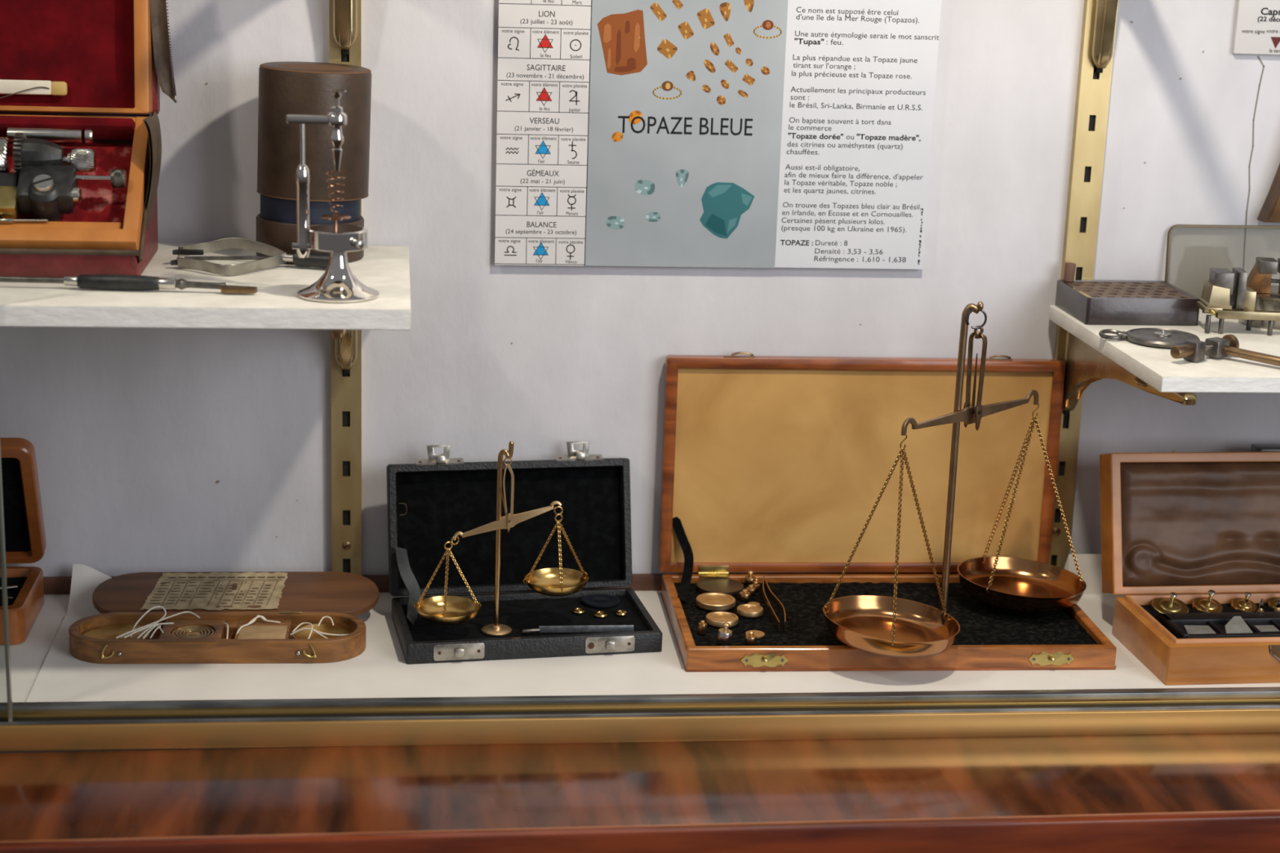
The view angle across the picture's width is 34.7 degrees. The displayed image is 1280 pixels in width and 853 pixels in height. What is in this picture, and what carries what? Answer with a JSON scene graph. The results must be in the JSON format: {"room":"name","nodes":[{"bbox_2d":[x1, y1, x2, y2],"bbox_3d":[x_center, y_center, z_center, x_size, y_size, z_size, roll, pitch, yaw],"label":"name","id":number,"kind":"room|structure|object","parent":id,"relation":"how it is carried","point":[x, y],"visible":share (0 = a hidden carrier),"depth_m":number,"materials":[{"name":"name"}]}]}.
{"room":"museum","nodes":[
{"label":"museum","id":0,"kind":"room"},
{"bbox_2d":[0,591,661,753],"bbox_3d":[0.010,0.143,1.242,1.800,0.030,0.185,0,15,-7],"label":"glass pane","id":1,"kind":"structure","parent":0,"point":[28,657],"depth_m":1.18,"materials":[{"name":"glass"}]},
{"bbox_2d":[0,437,46,644],"bbox_3d":[-0.425,0.063,1.215,0.128,0.110,0.089,0,15,-7],"label":"case","id":2,"kind":"object","parent":1,"relation":"on","point":[25,542],"visible":0.91,"depth_m":1.24,"materials":[{"name":"brown wood"}]},
{"bbox_2d":[0,732,1279,841],"bbox_3d":[0.029,0.191,1.081,1.801,0.010,0.108,0,15,-7],"label":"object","id":3,"kind":"structure","parent":1,"relation":"attached to","point":[188,793],"depth_m":1.07,"materials":[{"name":"brown wood"}]},
{"bbox_2d":[0,809,1279,852],"bbox_3d":[0.035,0.236,1.033,1.800,0.075,0.008,0,15,-7],"label":"trim","id":4,"kind":"structure","parent":3,"relation":"attached to","point":[1258,831],"depth_m":1.03,"materials":[{"name":"wood"}]},
{"bbox_2d":[0,707,1279,751],"bbox_3d":[0.024,0.167,1.129,1.800,0.014,0.003,0,15,-7],"label":"trim","id":5,"kind":"structure","parent":3,"relation":"on","point":[66,737],"depth_m":1.12,"materials":[{"name":"gold metal"}]},
{"bbox_2d":[0,687,1279,725],"bbox_3d":[0.022,0.158,1.139,1.800,0.010,0.023,0,15,-7],"label":"track","id":6,"kind":"object","parent":1,"relation":"attached to","point":[1150,699],"visible":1,"depth_m":1.14,"materials":[{"name":"grey metal"}]},
{"bbox_2d":[0,445,13,722],"bbox_3d":[-0.505,-0.077,1.007,0.361,0.482,0.004,0,15,-7],"label":"glass pane","id":7,"kind":"object","parent":6,"relation":"on","point":[2,553],"visible":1,"depth_m":1.07,"materials":[{"name":"glass"}]},
{"bbox_2d":[26,554,1279,702],"bbox_3d":[0.035,0.116,1.234,0.760,0.027,0.175,0,15,-7],"label":"display shelf","id":8,"kind":"object","parent":1,"relation":"on","point":[381,670],"visible":0.37,"depth_m":1.18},
{"bbox_2d":[68,571,378,663],"bbox_3d":[-0.245,0.113,1.221,0.179,0.022,0.109,0,15,-7],"label":"wooden box","id":9,"kind":"object","parent":8,"relation":"on","point":[290,598],"visible":0.98,"depth_m":1.22,"materials":[{"name":"brown wood"}]},
{"bbox_2d":[82,623,149,639],"bbox_3d":[-0.305,0.123,1.191,0.040,0.006,0.040,0,15,-7],"label":"scale pan","id":10,"kind":"object","parent":9,"relation":"in","point":[107,632],"visible":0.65,"depth_m":1.20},
{"bbox_2d":[115,605,199,639],"bbox_3d":[-0.283,0.115,1.191,0.020,0.012,0.053,13,18,36],"label":"cord","id":11,"kind":"object","parent":10,"relation":"on","point":[151,626],"visible":1,"depth_m":1.19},
{"bbox_2d":[172,625,213,638],"bbox_3d":[-0.261,0.123,1.196,0.024,0.006,0.024,0,15,-7],"label":"weight","id":12,"kind":"object","parent":9,"relation":"in","point":[188,631],"visible":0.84,"depth_m":1.20,"materials":[{"name":"gold metal"}]},
{"bbox_2d":[182,630,203,636],"bbox_3d":[-0.261,0.123,1.196,0.012,0.005,0.012,0,15,-7],"label":"cup","id":13,"kind":"object","parent":12,"relation":"on","point":[185,633],"depth_m":1.19,"materials":[{"name":"gold metal"}]},
{"bbox_2d":[179,628,206,637],"bbox_3d":[-0.261,0.123,1.196,0.016,0.006,0.016,0,15,-7],"label":"cup","id":14,"kind":"object","parent":12,"relation":"on","point":[184,633],"depth_m":1.20,"materials":[{"name":"gold metal"}]},
{"bbox_2d":[151,576,284,605],"bbox_3d":[-0.256,0.100,1.245,0.078,0.006,0.035,0,15,-7],"label":"print","id":15,"kind":"object","parent":9,"relation":"on","point":[165,590],"depth_m":1.25,"materials":[{"name":"brown"}]},
{"bbox_2d":[223,614,280,639],"bbox_3d":[-0.233,0.117,1.204,0.021,0.007,0.039,15,20,42],"label":"cord","id":16,"kind":"object","parent":9,"relation":"in","point":[263,618],"visible":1,"depth_m":1.21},
{"bbox_2d":[237,625,287,639],"bbox_3d":[-0.220,0.121,1.193,0.027,0.001,0.026,0,15,-7],"label":"folded paper","id":17,"kind":"object","parent":9,"relation":"in","point":[273,632],"visible":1,"depth_m":1.19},
{"bbox_2d":[293,623,353,639],"bbox_3d":[-0.184,0.124,1.204,0.040,0.006,0.040,0,15,-7],"label":"scale pan","id":18,"kind":"object","parent":9,"relation":"in","point":[324,628],"visible":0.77,"depth_m":1.22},
{"bbox_2d":[290,616,347,639],"bbox_3d":[-0.187,0.120,1.197,0.030,0.006,0.034,-10,18,-38],"label":"cord","id":19,"kind":"object","parent":18,"relation":"on","point":[294,631],"visible":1,"depth_m":1.20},
{"bbox_2d":[386,440,662,664],"bbox_3d":[-0.071,0.073,1.239,0.152,0.101,0.117,-1,15,-13],"label":"case","id":20,"kind":"object","parent":8,"relation":"on","point":[433,499],"visible":0.87,"depth_m":1.27,"materials":[{"name":"leather"}]},
{"bbox_2d":[413,440,588,635],"bbox_3d":[-0.080,0.065,1.202,0.104,0.117,0.039,-2,15,-14],"label":"small balance","id":21,"kind":"object","parent":20,"relation":"in","point":[445,610],"visible":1,"depth_m":1.20,"materials":[{"name":"gold metal"}]},
{"bbox_2d":[521,625,633,634],"bbox_3d":[-0.037,0.120,1.215,0.067,0.005,0.004,0,15,-7],"label":"tweezers","id":22,"kind":"object","parent":20,"relation":"in","point":[550,628],"visible":1,"depth_m":1.22,"materials":[{"name":"metal"}]},
{"bbox_2d":[593,610,607,617],"bbox_3d":[-0.024,0.114,1.247,0.008,0.002,0.008,0,15,-7],"label":"weight","id":23,"kind":"object","parent":20,"relation":"in","point":[599,614],"visible":1,"depth_m":1.24,"materials":[{"name":"gold metal"}]},
{"bbox_2d":[582,593,619,608],"bbox_3d":[-0.024,0.108,1.270,0.023,0.001,0.023,0,15,-7],"label":"disc","id":24,"kind":"object","parent":20,"relation":"in","point":[601,601],"visible":1,"depth_m":1.27,"materials":[{"name":"black"}]},
{"bbox_2d":[657,351,1116,671],"bbox_3d":[0.149,0.048,1.248,0.260,0.159,0.152,0,15,-7],"label":"box","id":25,"kind":"object","parent":8,"relation":"on","point":[771,464],"visible":0.75,"depth_m":1.31,"materials":[{"name":"orange wood"}]},
{"bbox_2d":[697,620,706,634],"bbox_3d":[0.037,0.119,1.218,0.005,0.008,0.005,0,15,-7],"label":"weight","id":26,"kind":"object","parent":25,"relation":"in","point":[702,627],"visible":1,"depth_m":1.22,"materials":[{"name":"gold metal"}]},
{"bbox_2d":[696,592,735,611],"bbox_3d":[0.047,0.109,1.268,0.024,0.004,0.024,0,15,-7],"label":"weight","id":27,"kind":"object","parent":25,"relation":"in","point":[715,602],"visible":1,"depth_m":1.26,"materials":[{"name":"gold metal"}]},
{"bbox_2d":[697,577,743,595],"bbox_3d":[0.051,0.102,1.298,0.030,0.003,0.030,0,15,-7],"label":"weight","id":28,"kind":"object","parent":25,"relation":"in","point":[731,587],"visible":1,"depth_m":1.30,"materials":[{"name":"metal"}]},
{"bbox_2d":[705,611,737,627],"bbox_3d":[0.050,0.117,1.237,0.020,0.004,0.020,0,15,-7],"label":"weight","id":29,"kind":"object","parent":25,"relation":"in","point":[716,619],"visible":0.97,"depth_m":1.23,"materials":[{"name":"gold metal"}]},
{"bbox_2d":[716,622,732,645],"bbox_3d":[0.050,0.121,1.202,0.009,0.014,0.009,0,15,-7],"label":"weight","id":30,"kind":"object","parent":25,"relation":"in","point":[724,635],"visible":1,"depth_m":1.20,"materials":[{"name":"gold metal"}]},
{"bbox_2d":[738,589,751,600],"bbox_3d":[0.066,0.105,1.280,0.007,0.006,0.007,0,15,-7],"label":"weight","id":31,"kind":"object","parent":25,"relation":"in","point":[744,595],"visible":1,"depth_m":1.28,"materials":[{"name":"gold metal"}]},
{"bbox_2d":[737,604,763,617],"bbox_3d":[0.067,0.113,1.254,0.016,0.004,0.016,0,15,-7],"label":"weight","id":32,"kind":"object","parent":25,"relation":"in","point":[748,611],"visible":1,"depth_m":1.25,"materials":[{"name":"gold metal"}]},
{"bbox_2d":[744,570,755,585],"bbox_3d":[0.071,0.097,1.310,0.007,0.009,0.007,0,15,-7],"label":"weight","id":33,"kind":"object","parent":25,"relation":"in","point":[748,580],"visible":1,"depth_m":1.31,"materials":[{"name":"gold metal"}]},
{"bbox_2d":[744,631,756,645],"bbox_3d":[0.065,0.124,1.204,0.007,0.008,0.007,0,15,-7],"label":"weight","id":34,"kind":"object","parent":25,"relation":"in","point":[750,639],"visible":1,"depth_m":1.20,"materials":[{"name":"gold metal"}]},
{"bbox_2d":[746,584,755,595],"bbox_3d":[0.070,0.103,1.291,0.006,0.006,0.006,0,15,-7],"label":"weight","id":35,"kind":"object","parent":25,"relation":"in","point":[750,588],"visible":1,"depth_m":1.29,"materials":[{"name":"gold metal"}]},
{"bbox_2d":[745,630,764,638],"bbox_3d":[0.069,0.124,1.219,0.011,0.001,0.011,0,15,-7],"label":"weight","id":36,"kind":"object","parent":25,"relation":"in","point":[759,634],"visible":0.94,"depth_m":1.22,"materials":[{"name":"gold metal"}]},
{"bbox_2d":[762,576,786,630],"bbox_3d":[0.082,0.109,1.266,0.008,0.006,0.081,0,15,-7],"label":"tweezers","id":37,"kind":"object","parent":25,"relation":"in","point":[776,602],"visible":1,"depth_m":1.26,"materials":[{"name":"gold metal"}]},
{"bbox_2d":[822,301,1086,657],"bbox_3d":[0.196,0.023,1.222,0.206,0.202,0.082,-12,20,-43],"label":"large balance","id":38,"kind":"object","parent":25,"relation":"in","point":[882,625],"visible":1,"depth_m":1.23,"materials":[{"name":"brown metal"}]},
{"bbox_2d":[1099,448,1279,684],"bbox_3d":[0.383,0.082,1.249,0.177,0.109,0.141,0,15,-7],"label":"box","id":39,"kind":"object","parent":8,"relation":"on","point":[1180,523],"visible":1,"depth_m":1.28,"materials":[{"name":"brown wood"}]},
{"bbox_2d":[1151,591,1188,613],"bbox_3d":[0.326,0.109,1.260,0.022,0.016,0.022,0,15,-7],"label":"weight","id":40,"kind":"object","parent":39,"relation":"in","point":[1171,605],"visible":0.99,"depth_m":1.26,"materials":[{"name":"yellow metal"}]},
{"bbox_2d":[1191,589,1222,613],"bbox_3d":[0.350,0.108,1.264,0.019,0.017,0.019,0,15,-7],"label":"weight","id":41,"kind":"object","parent":39,"relation":"in","point":[1202,604],"visible":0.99,"depth_m":1.26,"materials":[{"name":"gold metal"}]},
{"bbox_2d":[1159,611,1279,638],"bbox_3d":[0.377,0.120,1.233,0.120,0.004,0.037,0,15,-8],"label":"tray","id":42,"kind":"object","parent":39,"relation":"in","point":[1175,622],"visible":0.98,"depth_m":1.23,"materials":[{"name":"fabric"}]},
{"bbox_2d":[1183,625,1216,634],"bbox_3d":[0.334,0.121,1.219,0.018,0.003,0.010,0,15,-7],"label":"weight","id":43,"kind":"object","parent":42,"relation":"on","point":[1191,629],"visible":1,"depth_m":1.22,"materials":[{"name":"metal"}]},
{"bbox_2d":[1225,616,1253,633],"bbox_3d":[0.357,0.119,1.224,0.017,0.007,0.012,0,15,-7],"label":"weight","id":44,"kind":"object","parent":42,"relation":"on","point":[1236,624],"visible":1,"depth_m":1.22,"materials":[{"name":"metal"}]},
{"bbox_2d":[1253,625,1279,631],"bbox_3d":[0.375,0.121,1.226,0.013,0.002,0.007,0,15,-7],"label":"weight","id":45,"kind":"object","parent":42,"relation":"on","point":[1261,628],"visible":1,"depth_m":1.23,"materials":[{"name":"metal"}]},
{"bbox_2d":[1230,591,1257,612],"bbox_3d":[0.374,0.109,1.267,0.016,0.014,0.016,0,15,-7],"label":"weight","id":46,"kind":"object","parent":39,"relation":"in","point":[1240,604],"visible":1,"depth_m":1.26,"materials":[{"name":"gold metal"}]},
{"bbox_2d":[1267,596,1279,608],"bbox_3d":[0.398,0.108,1.271,0.015,0.016,0.015,0,15,-7],"label":"weight","id":47,"kind":"object","parent":39,"relation":"in","point":[1273,602],"visible":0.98,"depth_m":1.27,"materials":[{"name":"yellow metal"}]},
{"bbox_2d":[1235,443,1279,593],"bbox_3d":[0.428,0.063,1.335,0.068,0.105,0.016,0,15,-7],"label":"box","id":48,"kind":"object","parent":8,"relation":"on","point":[1255,447],"visible":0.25,"depth_m":1.32,"materials":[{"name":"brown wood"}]},
{"bbox_2d":[0,0,1279,577],"bbox_3d":[0.007,-0.160,1.275,1.800,0.660,0.030,0,15,-7],"label":"wall","id":49,"kind":"structure","parent":0,"point":[157,450],"depth_m":1.28,"materials":[{"name":"white paint"}]},
{"bbox_2d":[328,0,361,575],"bbox_3d":[-0.178,-0.128,1.242,0.019,0.477,0.007,0,15,-7],"label":"upright","id":50,"kind":"object","parent":49,"relation":"attached to","point":[345,388],"visible":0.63,"depth_m":1.28,"materials":[{"name":"gold metal"}]},
{"bbox_2d":[0,243,410,329],"bbox_3d":[-0.363,-0.081,1.127,0.470,0.011,0.196,0,15,-7],"label":"shelf","id":51,"kind":"object","parent":50,"relation":"attached to","point":[276,304],"visible":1,"depth_m":1.06,"materials":[{"name":"white paint"}]},
{"bbox_2d":[0,0,177,277],"bbox_3d":[-0.380,-0.185,1.125,0.238,0.192,0.124,0,15,-7],"label":"instrument case","id":52,"kind":"object","parent":51,"relation":"on","point":[113,57],"visible":0.66,"depth_m":1.15,"materials":[{"name":"red leather"}]},
{"bbox_2d":[0,217,48,223],"bbox_3d":[-0.352,-0.111,1.099,0.066,0.003,0.003,0,15,-7],"label":"probe","id":53,"kind":"object","parent":52,"relation":"in","point":[11,220],"visible":1,"depth_m":1.10,"materials":[{"name":"silver metal"}]},
{"bbox_2d":[0,79,67,98],"bbox_3d":[-0.362,-0.188,1.152,0.078,0.014,0.007,0,15,-7],"label":"tool","id":54,"kind":"object","parent":52,"relation":"in","point":[6,86],"visible":1,"depth_m":1.15,"materials":[{"name":"beige"}]},
{"bbox_2d":[7,127,93,143],"bbox_3d":[-0.328,-0.162,1.141,0.046,0.008,0.008,0,15,-7],"label":"tube","id":55,"kind":"object","parent":52,"relation":"in","point":[52,135],"visible":0.95,"depth_m":1.14,"materials":[{"name":"silver metal"}]},
{"bbox_2d":[0,133,126,221],"bbox_3d":[-0.331,-0.136,1.114,0.100,0.046,0.042,0,15,-7],"label":"instrument","id":56,"kind":"object","parent":52,"relation":"in","point":[43,184],"visible":1,"depth_m":1.11,"materials":[{"name":"metal"}]},
{"bbox_2d":[0,274,257,293],"bbox_3d":[-0.292,-0.076,1.080,0.180,0.008,0.008,2,14,-1],"label":"screwdriver","id":57,"kind":"object","parent":51,"relation":"on","point":[100,282],"visible":1,"depth_m":1.08,"materials":[{"name":"metal"}]},
{"bbox_2d":[170,237,329,275],"bbox_3d":[-0.217,-0.096,1.153,0.092,0.014,0.049,0,15,-7],"label":"caliper","id":58,"kind":"object","parent":51,"relation":"on","point":[277,256],"visible":0.94,"depth_m":1.16,"materials":[{"name":"silver metal"}]},
{"bbox_2d":[256,61,371,263],"bbox_3d":[-0.190,-0.154,1.188,0.067,0.111,0.064,0,15,-7],"label":"case","id":59,"kind":"object","parent":51,"relation":"on","point":[285,87],"visible":0.87,"depth_m":1.16,"materials":[{"name":"brown leather"}]},
{"bbox_2d":[285,88,379,302],"bbox_3d":[-0.158,-0.122,1.074,0.043,0.108,0.043,14,19,40],"label":"instrument","id":60,"kind":"object","parent":51,"relation":"on","point":[338,283],"visible":1,"depth_m":1.07,"materials":[{"name":"silver"}]},
{"bbox_2d":[330,329,357,373],"bbox_3d":[-0.170,-0.043,1.167,0.014,0.068,0.192,0,15,-7],"label":"shelf bracket","id":61,"kind":"object","parent":50,"relation":"attached to","point":[345,340],"visible":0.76,"depth_m":1.25,"materials":[{"name":"gold metal"}]},
{"bbox_2d":[333,0,357,54],"bbox_3d":[-0.165,-0.249,1.130,0.014,0.097,0.160,0,15,-7],"label":"shelf bracket","id":62,"kind":"object","parent":50,"relation":"attached to","point":[344,11],"visible":1,"depth_m":1.20,"materials":[{"name":"gold metal"}]},
{"bbox_2d":[43,572,958,594],"bbox_3d":[0.000,0.101,1.324,1.800,0.010,0.004,0,15,-7],"label":"baseboard","id":63,"kind":"structure","parent":49,"relation":"attached to","point":[641,582],"depth_m":1.32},
{"bbox_2d":[494,0,942,269],"bbox_3d":[0.048,-0.209,1.247,0.270,0.228,0.002,0,15,-7],"label":"poster","id":64,"kind":"object","parent":49,"relation":"attached to","point":[654,133],"visible":1,"depth_m":1.25,"materials":[{"name":"paper"}]},
{"bbox_2d":[606,216,624,229],"bbox_3d":[-0.015,-0.126,1.261,0.011,0.008,0.001,0,15,-7],"label":"picture","id":65,"kind":"object","parent":64,"relation":"attached to","point":[612,222],"depth_m":1.26,"materials":[{"name":"teal"}]},
{"bbox_2d":[611,131,622,142],"bbox_3d":[-0.014,-0.177,1.248,0.007,0.006,0.001,0,15,-7],"label":"picture","id":66,"kind":"object","parent":64,"relation":"attached to","point":[616,136],"depth_m":1.25,"materials":[{"name":"brown"}]},
{"bbox_2d":[597,9,647,75],"bbox_3d":[-0.011,-0.231,1.234,0.031,0.039,0.001,0,15,-7],"label":"picture","id":67,"kind":"object","parent":64,"relation":"attached to","point":[622,34],"depth_m":1.23,"materials":[{"name":"brown"}]},
{"bbox_2d":[628,110,642,124],"bbox_3d":[-0.003,-0.188,1.246,0.009,0.008,0.001,0,15,-7],"label":"picture","id":68,"kind":"object","parent":64,"relation":"attached to","point":[635,117],"depth_m":1.25,"materials":[{"name":"brown"}]},
{"bbox_2d":[635,179,654,195],"bbox_3d":[0.003,-0.147,1.257,0.012,0.009,0.001,0,15,-7],"label":"picture","id":69,"kind":"object","parent":64,"relation":"attached to","point":[642,187],"depth_m":1.26,"materials":[{"name":"teal"}]},
{"bbox_2d":[645,212,660,222],"bbox_3d":[0.008,-0.129,1.262,0.009,0.006,0.001,0,15,-7],"label":"picture","id":70,"kind":"object","parent":64,"relation":"on","point":[650,216],"depth_m":1.26,"materials":[{"name":"teal"}]},
{"bbox_2d":[650,2,666,21],"bbox_3d":[0.011,-0.249,1.232,0.010,0.011,0.001,0,15,-7],"label":"picture","id":71,"kind":"object","parent":64,"relation":"attached to","point":[658,10],"depth_m":1.23,"materials":[{"name":"brown"}]},
{"bbox_2d":[652,80,681,99],"bbox_3d":[0.017,-0.204,1.244,0.018,0.011,0.001,0,15,-7],"label":"picture","id":72,"kind":"object","parent":64,"relation":"attached to","point":[661,90],"depth_m":1.24,"materials":[{"name":"gold paper"}]},
{"bbox_2d":[657,39,677,58],"bbox_3d":[0.017,-0.228,1.238,0.012,0.012,0.001,0,15,-7],"label":"picture","id":73,"kind":"object","parent":64,"relation":"on","point":[666,48],"depth_m":1.24,"materials":[{"name":"brown"}]},
{"bbox_2d":[672,0,683,8],"bbox_3d":[0.023,-0.255,1.232,0.006,0.007,0.001,0,15,-7],"label":"picture","id":74,"kind":"object","parent":64,"relation":"on","point":[677,4],"depth_m":1.23,"materials":[{"name":"brown"}]},
{"bbox_2d":[675,169,688,187],"bbox_3d":[0.026,-0.152,1.259,0.008,0.011,0.001,0,15,-7],"label":"picture","id":75,"kind":"object","parent":64,"relation":"attached to","point":[682,175],"depth_m":1.26,"materials":[{"name":"teal"}]},
{"bbox_2d":[678,21,693,39],"bbox_3d":[0.028,-0.239,1.236,0.010,0.011,0.001,0,15,-7],"label":"picture","id":76,"kind":"object","parent":64,"relation":"attached to","point":[686,28],"depth_m":1.24,"materials":[{"name":"brown"}]},
{"bbox_2d":[685,71,695,80],"bbox_3d":[0.031,-0.213,1.243,0.006,0.006,0.001,0,15,-7],"label":"picture","id":77,"kind":"object","parent":64,"relation":"attached to","point":[690,75],"depth_m":1.24,"materials":[{"name":"brown"}]},
{"bbox_2d":[697,8,715,29],"bbox_3d":[0.040,-0.246,1.236,0.011,0.012,0.001,0,15,-7],"label":"picture","id":78,"kind":"object","parent":64,"relation":"on","point":[705,16],"depth_m":1.24,"materials":[{"name":"brown"}]},
{"bbox_2d":[703,59,715,72],"bbox_3d":[0.042,-0.219,1.243,0.007,0.008,0.001,0,15,-7],"label":"picture","id":79,"kind":"object","parent":64,"relation":"on","point":[708,64],"depth_m":1.24,"materials":[{"name":"brown"}]},
{"bbox_2d":[710,42,719,55],"bbox_3d":[0.045,-0.229,1.241,0.006,0.008,0.001,0,15,-7],"label":"picture","id":80,"kind":"object","parent":64,"relation":"on","point":[714,46],"depth_m":1.24,"materials":[{"name":"brown"}]},
{"bbox_2d":[716,95,725,104],"bbox_3d":[0.050,-0.199,1.249,0.006,0.005,0.001,0,15,-7],"label":"picture","id":81,"kind":"object","parent":64,"relation":"on","point":[721,100],"depth_m":1.25,"materials":[{"name":"brown"}]},
{"bbox_2d":[720,79,728,88],"bbox_3d":[0.052,-0.208,1.247,0.005,0.006,0.001,0,15,-7],"label":"picture","id":82,"kind":"object","parent":64,"relation":"on","point":[724,82],"depth_m":1.25,"materials":[{"name":"brown"}]},
{"bbox_2d":[719,2,730,21],"bbox_3d":[0.051,-0.250,1.236,0.007,0.011,0.001,0,15,-7],"label":"picture","id":83,"kind":"object","parent":64,"relation":"on","point":[724,7],"depth_m":1.24,"materials":[{"name":"brown"}]},
{"bbox_2d":[699,182,754,238],"bbox_3d":[0.054,-0.134,1.267,0.034,0.035,0.001,0,15,-7],"label":"picture","id":84,"kind":"object","parent":64,"relation":"attached to","point":[726,209],"depth_m":1.27,"materials":[{"name":"teal"}]},
{"bbox_2d":[724,33,733,46],"bbox_3d":[0.054,-0.234,1.240,0.007,0.008,0.001,0,15,-7],"label":"picture","id":85,"kind":"object","parent":64,"relation":"on","point":[728,37],"depth_m":1.24,"materials":[{"name":"brown"}]},
{"bbox_2d":[724,59,737,72],"bbox_3d":[0.056,-0.219,1.245,0.008,0.008,0.001,0,15,-7],"label":"picture","id":86,"kind":"object","parent":64,"relation":"on","point":[731,65],"depth_m":1.24,"materials":[{"name":"brown"}]},
{"bbox_2d":[737,89,747,97],"bbox_3d":[0.063,-0.203,1.250,0.006,0.004,0.001,0,15,-7],"label":"picture","id":87,"kind":"object","parent":64,"relation":"on","point":[741,93],"depth_m":1.25,"materials":[{"name":"brown"}]},
{"bbox_2d":[742,74,755,85],"bbox_3d":[0.066,-0.211,1.248,0.008,0.007,0.001,0,15,-7],"label":"picture","id":88,"kind":"object","parent":64,"relation":"on","point":[748,79],"depth_m":1.25,"materials":[{"name":"brown"}]},
{"bbox_2d":[743,0,754,12],"bbox_3d":[0.066,-0.255,1.236,0.006,0.010,0.001,0,15,-7],"label":"picture","id":89,"kind":"object","parent":64,"relation":"on","point":[748,5],"depth_m":1.24,"materials":[{"name":"brown"}]},
{"bbox_2d":[760,66,769,75],"bbox_3d":[0.076,-0.217,1.248,0.006,0.005,0.001,0,15,-7],"label":"picture","id":90,"kind":"object","parent":64,"relation":"attached to","point":[765,70],"depth_m":1.25,"materials":[{"name":"brown"}]},
{"bbox_2d":[753,20,782,38],"bbox_3d":[0.077,-0.241,1.242,0.018,0.011,0.001,0,15,-7],"label":"picture","id":91,"kind":"object","parent":64,"relation":"attached to","point":[762,28],"depth_m":1.24,"materials":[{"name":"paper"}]},
{"bbox_2d":[917,208,923,264],"bbox_3d":[0.176,-0.119,1.285,0.002,0.036,0.001,0,15,-7],"label":"print","id":92,"kind":"object","parent":64,"relation":"attached to","point":[918,260],"depth_m":1.29},
{"bbox_2d":[1048,0,1118,568],"bbox_3d":[0.280,-0.127,1.296,0.020,0.477,0.007,0,15,-7],"label":"upright","id":93,"kind":"object","parent":49,"relation":"attached to","point":[1093,88],"visible":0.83,"depth_m":1.29,"materials":[{"name":"gold metal"}]},
{"bbox_2d":[1091,0,1118,72],"bbox_3d":[0.295,-0.247,1.185,0.014,0.097,0.160,0,15,-7],"label":"shelf bracket","id":94,"kind":"object","parent":93,"relation":"attached to","point":[1105,11],"visible":1,"depth_m":1.25,"materials":[{"name":"gold metal"}]},
{"bbox_2d":[1062,331,1196,414],"bbox_3d":[0.286,-0.013,1.221,0.015,0.061,0.206,0,15,-7],"label":"shelf bracket","id":95,"kind":"object","parent":93,"relation":"attached to","point":[1085,366],"visible":0.74,"depth_m":1.27,"materials":[{"name":"gold metal"}]},
{"bbox_2d":[1048,305,1279,392],"bbox_3d":[0.453,-0.047,1.231,0.364,0.009,0.200,0,15,-7],"label":"shelf","id":96,"kind":"object","parent":93,"relation":"attached to","point":[1156,366],"visible":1,"depth_m":1.16,"materials":[{"name":"white paint"}]},
{"bbox_2d":[1054,279,1199,325],"bbox_3d":[0.303,-0.077,1.276,0.072,0.017,0.062,0,15,-7],"label":"box","id":97,"kind":"object","parent":96,"relation":"on","point":[1091,302],"visible":1,"depth_m":1.25,"materials":[{"name":"black wood"}]},
{"bbox_2d":[1063,262,1075,281],"bbox_3d":[0.272,-0.098,1.294,0.007,0.012,0.006,0,15,-7],"label":"wooden peg","id":98,"kind":"object","parent":97,"relation":"on","point":[1069,272],"visible":1,"depth_m":1.29,"materials":[{"name":"brown"}]},
{"bbox_2d":[1098,328,1199,348],"bbox_3d":[0.299,-0.053,1.200,0.058,0.007,0.043,0,15,-7],"label":"pocket magnifier","id":99,"kind":"object","parent":96,"relation":"on","point":[1153,337],"visible":0.97,"depth_m":1.20,"materials":[{"name":"metal"}]},
{"bbox_2d":[1164,224,1279,282],"bbox_3d":[0.396,-0.103,1.315,0.120,0.052,0.007,0,15,-7],"label":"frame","id":100,"kind":"object","parent":96,"relation":"on","point":[1168,243],"visible":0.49,"depth_m":1.31,"materials":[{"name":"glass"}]},
{"bbox_2d":[1170,334,1279,366],"bbox_3d":[0.335,-0.038,1.135,0.048,0.012,0.064,-10,18,-38],"label":"clamp","id":101,"kind":"object","parent":96,"relation":"on","point":[1193,350],"visible":1,"depth_m":1.15,"materials":[{"name":"brown metal"}]},
{"bbox_2d":[1196,267,1279,335],"bbox_3d":[0.364,-0.075,1.233,0.052,0.038,0.024,2,14,1],"label":"instrument","id":102,"kind":"object","parent":96,"relation":"on","point":[1226,295],"visible":1,"depth_m":1.23,"materials":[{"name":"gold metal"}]},
{"bbox_2d":[1238,284,1279,330],"bbox_3d":[0.394,-0.074,1.266,0.046,0.020,0.046,0,15,-7],"label":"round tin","id":103,"kind":"object","parent":96,"relation":"on","point":[1264,301],"visible":0.44,"depth_m":1.25,"materials":[{"name":"metal"}]},
{"bbox_2d":[1246,257,1279,293],"bbox_3d":[0.392,-0.092,1.258,0.038,0.020,0.016,4,15,7],"label":"vise","id":104,"kind":"object","parent":103,"relation":"on","point":[1259,279],"visible":0.97,"depth_m":1.25,"materials":[{"name":"brown metal"}]},
{"bbox_2d":[1231,0,1279,54],"bbox_3d":[0.412,-0.286,1.272,0.078,0.108,0.004,0,15,-7],"label":"card","id":105,"kind":"object","parent":49,"relation":"attached to","point":[1257,22],"visible":1,"depth_m":1.28,"materials":[{"name":"paper"}]},
{"bbox_2d":[1257,163,1279,222],"bbox_3d":[0.419,-0.171,1.296,0.046,0.082,0.016,0,15,-7],"label":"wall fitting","id":106,"kind":"object","parent":49,"relation":"attached to","point":[1270,210],"visible":1,"depth_m":1.30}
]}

